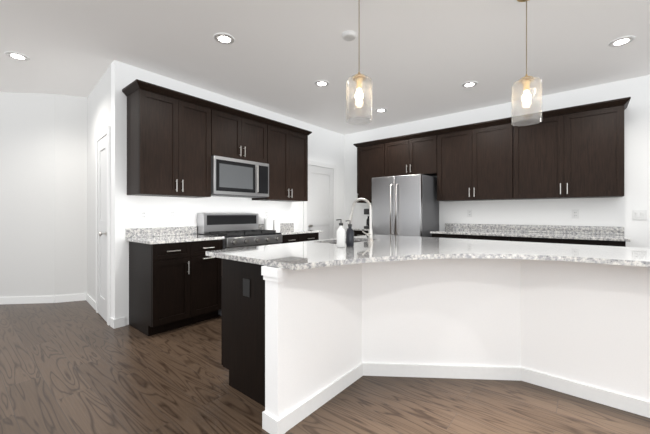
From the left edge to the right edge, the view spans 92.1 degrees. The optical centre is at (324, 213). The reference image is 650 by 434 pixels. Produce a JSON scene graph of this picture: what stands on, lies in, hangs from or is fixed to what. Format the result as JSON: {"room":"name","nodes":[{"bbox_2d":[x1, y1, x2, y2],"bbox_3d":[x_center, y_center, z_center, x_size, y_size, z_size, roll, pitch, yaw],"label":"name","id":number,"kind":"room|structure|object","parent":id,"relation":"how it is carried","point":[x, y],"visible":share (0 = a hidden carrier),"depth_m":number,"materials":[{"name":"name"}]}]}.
{"room":"kitchen","nodes":[
{"label":"kitchen","id":0,"kind":"room"},
{"bbox_2d":[0,92,54,296],"bbox_3d":[-4.558,-0.199,4.092,1.980,2.754,0.120,0,0,-6],"label":"wall","id":1,"kind":"structure","parent":0,"point":[27,194],"depth_m":4.10,"materials":[{"name":"paint"}]},
{"bbox_2d":[0,296,53,303],"bbox_3d":[-4.550,1.133,4.025,1.980,0.090,0.014,0,0,-6],"label":"baseboard","id":2,"kind":"structure","parent":1,"relation":"attached to","point":[27,300],"depth_m":4.09,"materials":[{"name":"paint"}]},
{"bbox_2d":[55,94,86,295],"bbox_3d":[-3.425,-0.199,4.261,0.354,2.754,0.120,0,0,-22],"label":"wall","id":3,"kind":"structure","parent":0,"point":[70,195],"depth_m":4.20,"materials":[{"name":"paint"}]},
{"bbox_2d":[54,293,85,302],"bbox_3d":[-3.400,1.133,4.199,0.354,0.090,0.014,0,0,-22],"label":"baseboard","id":4,"kind":"structure","parent":3,"relation":"attached to","point":[69,298],"depth_m":4.19,"materials":[{"name":"paint"}]},
{"bbox_2d":[87,64,110,300],"bbox_3d":[-2.707,-0.199,3.831,1.396,2.754,0.120,0,0,45],"label":"wall","id":5,"kind":"structure","parent":0,"point":[98,109],"depth_m":3.96,"materials":[{"name":"paint"}]},
{"bbox_2d":[86,293,95,309],"bbox_3d":[-3.014,1.133,4.040,0.642,0.090,0.014,0,0,45],"label":"baseboard","id":6,"kind":"structure","parent":5,"relation":"attached to","point":[90,300],"depth_m":4.03,"materials":[{"name":"paint"}]},
{"bbox_2d":[98,135,106,321],"bbox_3d":[-2.518,0.162,3.508,0.509,2.017,0.117,0,0,40],"label":"hall door","id":7,"kind":"structure","parent":5,"relation":"in","point":[102,227],"depth_m":3.56,"materials":[{"name":"paint"}]},
{"bbox_2d":[96,126,110,325],"bbox_3d":[-2.501,0.128,3.529,0.660,2.100,0.021,0,0,45],"label":"door frame","id":8,"kind":"structure","parent":5,"relation":"attached to","point":[104,132],"depth_m":3.32,"materials":[{"name":"paint"}]},
{"bbox_2d":[111,60,343,324],"bbox_3d":[-0.895,-0.199,4.844,0.120,2.754,4.110,0,0,40],"label":"wall","id":9,"kind":"structure","parent":0,"point":[326,146],"depth_m":3.60,"materials":[{"name":"paint"}]},
{"bbox_2d":[110,317,124,328],"bbox_3d":[-0.925,1.133,4.781,0.114,0.090,4.004,0,0,40],"label":"baseboard","id":10,"kind":"structure","parent":9,"relation":"attached to","point":[117,323],"depth_m":3.24,"materials":[{"name":"paint"}]},
{"bbox_2d":[140,210,146,219],"bbox_3d":[-1.982,0.018,3.426,0.010,0.114,0.070,0,0,40],"label":"electrical outlet","id":11,"kind":"object","parent":9,"relation":"attached to","point":[143,214],"visible":1,"depth_m":3.42,"materials":[{"name":"white plastic"}]},
{"bbox_2d":[127,89,210,197],"bbox_3d":[-1.696,-0.710,3.474,0.385,1.035,0.765,0,0,40],"label":"upper cabinet","id":12,"kind":"object","parent":9,"relation":"attached to","point":[168,146],"visible":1,"depth_m":3.29,"materials":[{"name":"brown wood"}]},
{"bbox_2d":[122,79,311,135],"bbox_3d":[-1.162,-1.260,4.113,0.395,0.063,2.521,0,0,40],"label":"crown molding","id":13,"kind":"structure","parent":9,"relation":"attached to","point":[133,87],"depth_m":3.57,"materials":[{"name":"brown wood"}]},
{"bbox_2d":[211,109,266,163],"bbox_3d":[-1.183,-0.955,4.095,0.385,0.545,0.834,0,0,40],"label":"upper cabinet","id":14,"kind":"object","parent":9,"relation":"attached to","point":[236,137],"visible":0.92,"depth_m":3.95,"materials":[{"name":"brown wood"}]},
{"bbox_2d":[211,155,268,197],"bbox_3d":[-1.163,-0.449,4.079,0.436,0.456,0.832,0,0,40],"label":"microwave","id":15,"kind":"object","parent":14,"relation":"attached to","point":[231,177],"visible":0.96,"depth_m":3.91,"materials":[{"name":"grey paint"}]},
{"bbox_2d":[252,125,307,201],"bbox_3d":[-0.652,-0.710,4.737,0.385,1.035,0.820,0,0,40],"label":"upper cabinet","id":16,"kind":"object","parent":9,"relation":"attached to","point":[287,156],"visible":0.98,"depth_m":4.61,"materials":[{"name":"brown wood"}]},
{"bbox_2d":[303,160,335,237],"bbox_3d":[-0.079,0.126,5.719,0.021,2.105,0.910,0,0,40],"label":"door frame","id":17,"kind":"structure","parent":9,"relation":"attached to","point":[319,164],"depth_m":5.79,"materials":[{"name":"paint"}]},
{"bbox_2d":[307,165,333,239],"bbox_3d":[-0.057,0.162,5.701,0.077,2.017,0.750,0,0,40],"label":"pantry door","id":18,"kind":"structure","parent":9,"relation":"in","point":[320,208],"depth_m":5.74,"materials":[{"name":"paint"}]},
{"bbox_2d":[0,300,649,433],"bbox_3d":[-1.199,1.228,1.637,12.500,0.100,9.800,0,0,40],"label":"floor","id":19,"kind":"structure","parent":0,"point":[77,367],"depth_m":2.02,"materials":[{"name":"brown wood"}]},
{"bbox_2d":[129,239,222,335],"bbox_3d":[-1.597,0.734,3.403,0.630,0.888,0.742,0,0,40],"label":"base cabinet","id":20,"kind":"object","parent":19,"relation":"on","point":[172,286],"visible":0.9,"depth_m":3.17,"materials":[{"name":"brown wood"}]},
{"bbox_2d":[126,226,224,244],"bbox_3d":[-1.606,0.223,3.393,0.629,0.130,0.778,0,0,40],"label":"countertop","id":21,"kind":"structure","parent":20,"relation":"on","point":[158,235],"depth_m":3.40,"materials":[{"name":"stone"}]},
{"bbox_2d":[197,214,281,314],"bbox_3d":[-1.060,0.581,3.994,0.702,1.155,0.828,0,0,40],"label":"range","id":22,"kind":"object","parent":19,"relation":"on","point":[238,230],"visible":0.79,"depth_m":3.89,"materials":[{"name":"grey paint"}]},
{"bbox_2d":[280,233,318,243],"bbox_3d":[-0.563,0.734,4.653,0.630,0.888,0.797,0,0,40],"label":"base cabinet","id":23,"kind":"object","parent":19,"relation":"on","point":[291,238],"visible":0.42,"depth_m":4.46,"materials":[{"name":"brown wood"}]},
{"bbox_2d":[258,223,321,234],"bbox_3d":[-0.555,0.223,4.664,0.629,0.130,0.833,0,0,40],"label":"countertop","id":24,"kind":"structure","parent":23,"relation":"on","point":[287,229],"depth_m":4.73,"materials":[{"name":"stone"}]},
{"bbox_2d":[264,216,272,229],"bbox_3d":[-0.814,0.150,4.503,0.126,0.214,0.126,0,0,40],"label":"canister","id":25,"kind":"object","parent":24,"relation":"on","point":[268,223],"visible":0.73,"depth_m":4.45,"materials":[{"name":"white ceramic"}]},
{"bbox_2d":[273,218,279,230],"bbox_3d":[-0.721,0.165,4.647,0.112,0.184,0.112,0,0,40],"label":"canister","id":26,"kind":"object","parent":24,"relation":"on","point":[276,224],"visible":0.94,"depth_m":4.60,"materials":[{"name":"white ceramic"}]},
{"bbox_2d":[353,230,367,235],"bbox_3d":[0.801,0.734,5.523,0.526,0.888,0.655,0,0,40],"label":"base cabinet","id":27,"kind":"object","parent":19,"relation":"on","point":[358,233],"visible":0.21,"depth_m":5.33,"materials":[{"name":"brown wood"}]},
{"bbox_2d":[347,222,368,230],"bbox_3d":[0.798,0.223,5.528,0.558,0.130,0.652,0,0,40],"label":"countertop","id":28,"kind":"structure","parent":27,"relation":"on","point":[363,229],"depth_m":5.36,"materials":[{"name":"stone"}]},
{"bbox_2d":[364,209,368,227],"bbox_3d":[0.841,0.087,5.542,0.206,0.339,0.260,0,0,40],"label":"coffee maker","id":29,"kind":"object","parent":28,"relation":"on","point":[366,211],"visible":0.19,"depth_m":5.47,"materials":[{"name":"black plastic"}]},
{"bbox_2d":[372,174,438,236],"bbox_3d":[1.272,0.299,5.001,0.810,1.733,0.804,0,0,40],"label":"fridge","id":30,"kind":"object","parent":19,"relation":"on","point":[405,205],"visible":0.4,"depth_m":4.71,"materials":[{"name":"grey paint"}]},
{"bbox_2d":[206,254,649,433],"bbox_3d":[1.198,0.734,1.862,3.493,0.889,2.197,0,0,40],"label":"kitchen island","id":31,"kind":"object","parent":19,"relation":"on","point":[308,328],"depth_m":2.07,"materials":[{"name":"paint"}]},
{"bbox_2d":[242,278,249,297],"bbox_3d":[-0.506,0.478,2.019,0.070,0.114,0.006,0,0,40],"label":"outlet","id":32,"kind":"object","parent":31,"relation":"attached to","point":[245,281],"depth_m":2.02,"materials":[{"name":"grey plastic"}]},
{"bbox_2d":[206,234,649,321],"bbox_3d":[1.272,0.273,1.855,3.569,0.030,2.225,0,0,40],"label":"island countertop","id":33,"kind":"structure","parent":31,"relation":"on","point":[612,281],"depth_m":2.12,"materials":[{"name":"white stone"}]},
{"bbox_2d":[336,219,344,247],"bbox_3d":[0.122,0.150,2.387,0.067,0.214,0.068,0,0,40],"label":"soap bottle","id":34,"kind":"object","parent":33,"relation":"on","point":[340,236],"visible":1,"depth_m":2.36,"materials":[{"name":"plastic"}]},
{"bbox_2d":[346,220,353,246],"bbox_3d":[0.194,0.155,2.443,0.061,0.204,0.064,0,0,40],"label":"soap bottle","id":35,"kind":"object","parent":33,"relation":"on","point":[349,237],"visible":1,"depth_m":2.42,"materials":[{"name":"black plastic"}]},
{"bbox_2d":[347,198,373,241],"bbox_3d":[0.291,0.056,2.855,0.286,0.402,0.162,0,0,40],"label":"faucet","id":36,"kind":"object","parent":33,"relation":"on","point":[369,234],"visible":0.98,"depth_m":2.82,"materials":[{"name":"silver metal"}]},
{"bbox_2d":[432,233,509,240],"bbox_3d":[2.103,0.734,4.446,0.974,0.888,0.655,0,0,40],"label":"base cabinet","id":37,"kind":"object","parent":19,"relation":"on","point":[498,238],"visible":0.06,"depth_m":4.18,"materials":[{"name":"brown wood"}]},
{"bbox_2d":[510,237,625,246],"bbox_3d":[2.889,0.734,3.796,1.049,0.888,0.655,0,0,40],"label":"base cabinet","id":38,"kind":"object","parent":19,"relation":"on","point":[577,241],"visible":0.08,"depth_m":3.52,"materials":[{"name":"brown wood"}]},
{"bbox_2d":[430,223,629,241],"bbox_3d":[2.518,0.223,4.105,2.077,0.130,0.652,0,0,40],"label":"countertop","id":39,"kind":"structure","parent":38,"relation":"on","point":[604,233],"depth_m":4.02,"materials":[{"name":"stone"}]},
{"bbox_2d":[0,0,649,134],"bbox_3d":[-1.199,-1.626,1.637,12.500,0.100,9.800,0,0,40],"label":"ceiling","id":40,"kind":"structure","parent":0,"point":[422,59],"depth_m":3.01,"materials":[{"name":"paint"}]},
{"bbox_2d":[5,51,29,60],"bbox_3d":[-3.074,-1.570,3.135,0.180,0.009,0.180,0,0,40],"label":"recessed light","id":41,"kind":"object","parent":40,"relation":"in","point":[17,56],"visible":0.98,"depth_m":3.13,"materials":[{"name":"paint"}]},
{"bbox_2d":[214,33,234,43],"bbox_3d":[-0.906,-1.570,2.822,0.180,0.009,0.180,0,0,40],"label":"recessed light","id":42,"kind":"object","parent":40,"relation":"in","point":[223,38],"visible":1,"depth_m":2.81,"materials":[{"name":"paint"}]},
{"bbox_2d":[314,80,328,86],"bbox_3d":[-0.040,-1.570,3.792,0.180,0.009,0.180,0,0,40],"label":"recessed light","id":43,"kind":"object","parent":40,"relation":"in","point":[321,83],"visible":0.98,"depth_m":3.78,"materials":[{"name":"paint"}]},
{"bbox_2d":[342,31,356,40],"bbox_3d":[0.214,-1.559,2.765,0.132,0.031,0.132,0,0,40],"label":"smoke detector","id":44,"kind":"object","parent":40,"relation":"attached to","point":[349,35],"visible":1,"depth_m":2.73,"materials":[{"name":"white plastic"}]},
{"bbox_2d":[346,0,371,124],"bbox_3d":[0.239,-1.111,2.199,0.184,0.928,0.184,0,0,40],"label":"pendant light","id":45,"kind":"object","parent":40,"relation":"hanging from","point":[358,78],"visible":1,"depth_m":2.18,"materials":[{"name":"clear glass"}]},
{"bbox_2d":[375,108,386,111],"bbox_3d":[0.854,-1.570,4.779,0.180,0.009,0.180,0,0,40],"label":"recessed light","id":46,"kind":"object","parent":40,"relation":"in","point":[381,110],"visible":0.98,"depth_m":4.77,"materials":[{"name":"paint"}]},
{"bbox_2d":[462,81,477,87],"bbox_3d":[1.762,-1.570,3.821,0.180,0.009,0.180,0,0,40],"label":"recessed light","id":47,"kind":"object","parent":40,"relation":"in","point":[469,84],"visible":0.98,"depth_m":3.81,"materials":[{"name":"paint"}]},
{"bbox_2d":[512,0,541,125],"bbox_3d":[1.436,-1.111,2.234,0.184,0.928,0.184,0,0,40],"label":"pendant light","id":48,"kind":"object","parent":40,"relation":"hanging from","point":[526,80],"visible":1,"depth_m":2.22,"materials":[{"name":"clear glass"}]},
{"bbox_2d":[608,36,634,46],"bbox_3d":[2.712,-1.570,2.866,0.180,0.009,0.180,0,0,40],"label":"recessed light","id":49,"kind":"object","parent":40,"relation":"in","point":[621,41],"visible":0.98,"depth_m":2.86,"materials":[{"name":"paint"}]},
{"bbox_2d":[344,75,649,247],"bbox_3d":[3.505,-0.199,3.794,8.000,2.754,0.120,0,0,40],"label":"wall","id":50,"kind":"structure","parent":0,"point":[613,211],"depth_m":4.06,"materials":[{"name":"paint"}]},
{"bbox_2d":[357,144,384,202],"bbox_3d":[0.891,-0.692,5.624,0.555,1.000,0.385,0,0,40],"label":"upper cabinet","id":51,"kind":"object","parent":50,"relation":"attached to","point":[370,162],"visible":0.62,"depth_m":5.53,"materials":[{"name":"brown wood"}]},
{"bbox_2d":[385,135,436,176],"bbox_3d":[1.452,-0.902,5.160,0.889,0.580,0.385,0,0,40],"label":"upper cabinet","id":52,"kind":"object","parent":50,"relation":"attached to","point":[412,156],"visible":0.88,"depth_m":5.00,"materials":[{"name":"brown wood"}]},
{"bbox_2d":[467,210,471,216],"bbox_3d":[2.206,-0.002,4.782,0.070,0.114,0.010,0,0,40],"label":"electrical outlet","id":53,"kind":"object","parent":50,"relation":"attached to","point":[469,213],"visible":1,"depth_m":4.78,"materials":[{"name":"white plastic"}]},
{"bbox_2d":[437,123,516,200],"bbox_3d":[2.182,-0.692,4.556,0.994,1.000,0.385,0,0,40],"label":"upper cabinet","id":54,"kind":"object","parent":50,"relation":"attached to","point":[474,164],"visible":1,"depth_m":4.40,"materials":[{"name":"brown wood"}]},
{"bbox_2d":[353,97,630,147],"bbox_3d":[2.029,-1.226,4.676,3.606,0.063,0.395,0,0,40],"label":"crown molding","id":55,"kind":"structure","parent":50,"relation":"attached to","point":[591,106],"depth_m":4.19,"materials":[{"name":"brown wood"}]},
{"bbox_2d":[513,105,623,199],"bbox_3d":[2.978,-0.692,3.898,1.060,1.000,0.385,0,0,40],"label":"upper cabinet","id":56,"kind":"object","parent":50,"relation":"attached to","point":[577,155],"visible":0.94,"depth_m":3.74,"materials":[{"name":"brown wood"}]},
{"bbox_2d":[572,210,578,218],"bbox_3d":[3.177,0.008,3.978,0.070,0.114,0.010,0,0,40],"label":"electrical outlet","id":57,"kind":"object","parent":50,"relation":"attached to","point":[575,214],"visible":1,"depth_m":3.97,"materials":[{"name":"white plastic"}]},
{"bbox_2d":[633,210,646,219],"bbox_3d":[3.623,0.018,3.607,0.116,0.114,0.014,0,0,40],"label":"light switch","id":58,"kind":"object","parent":50,"relation":"attached to","point":[639,214],"visible":1,"depth_m":3.61,"materials":[{"name":"white plastic"}]}
]}

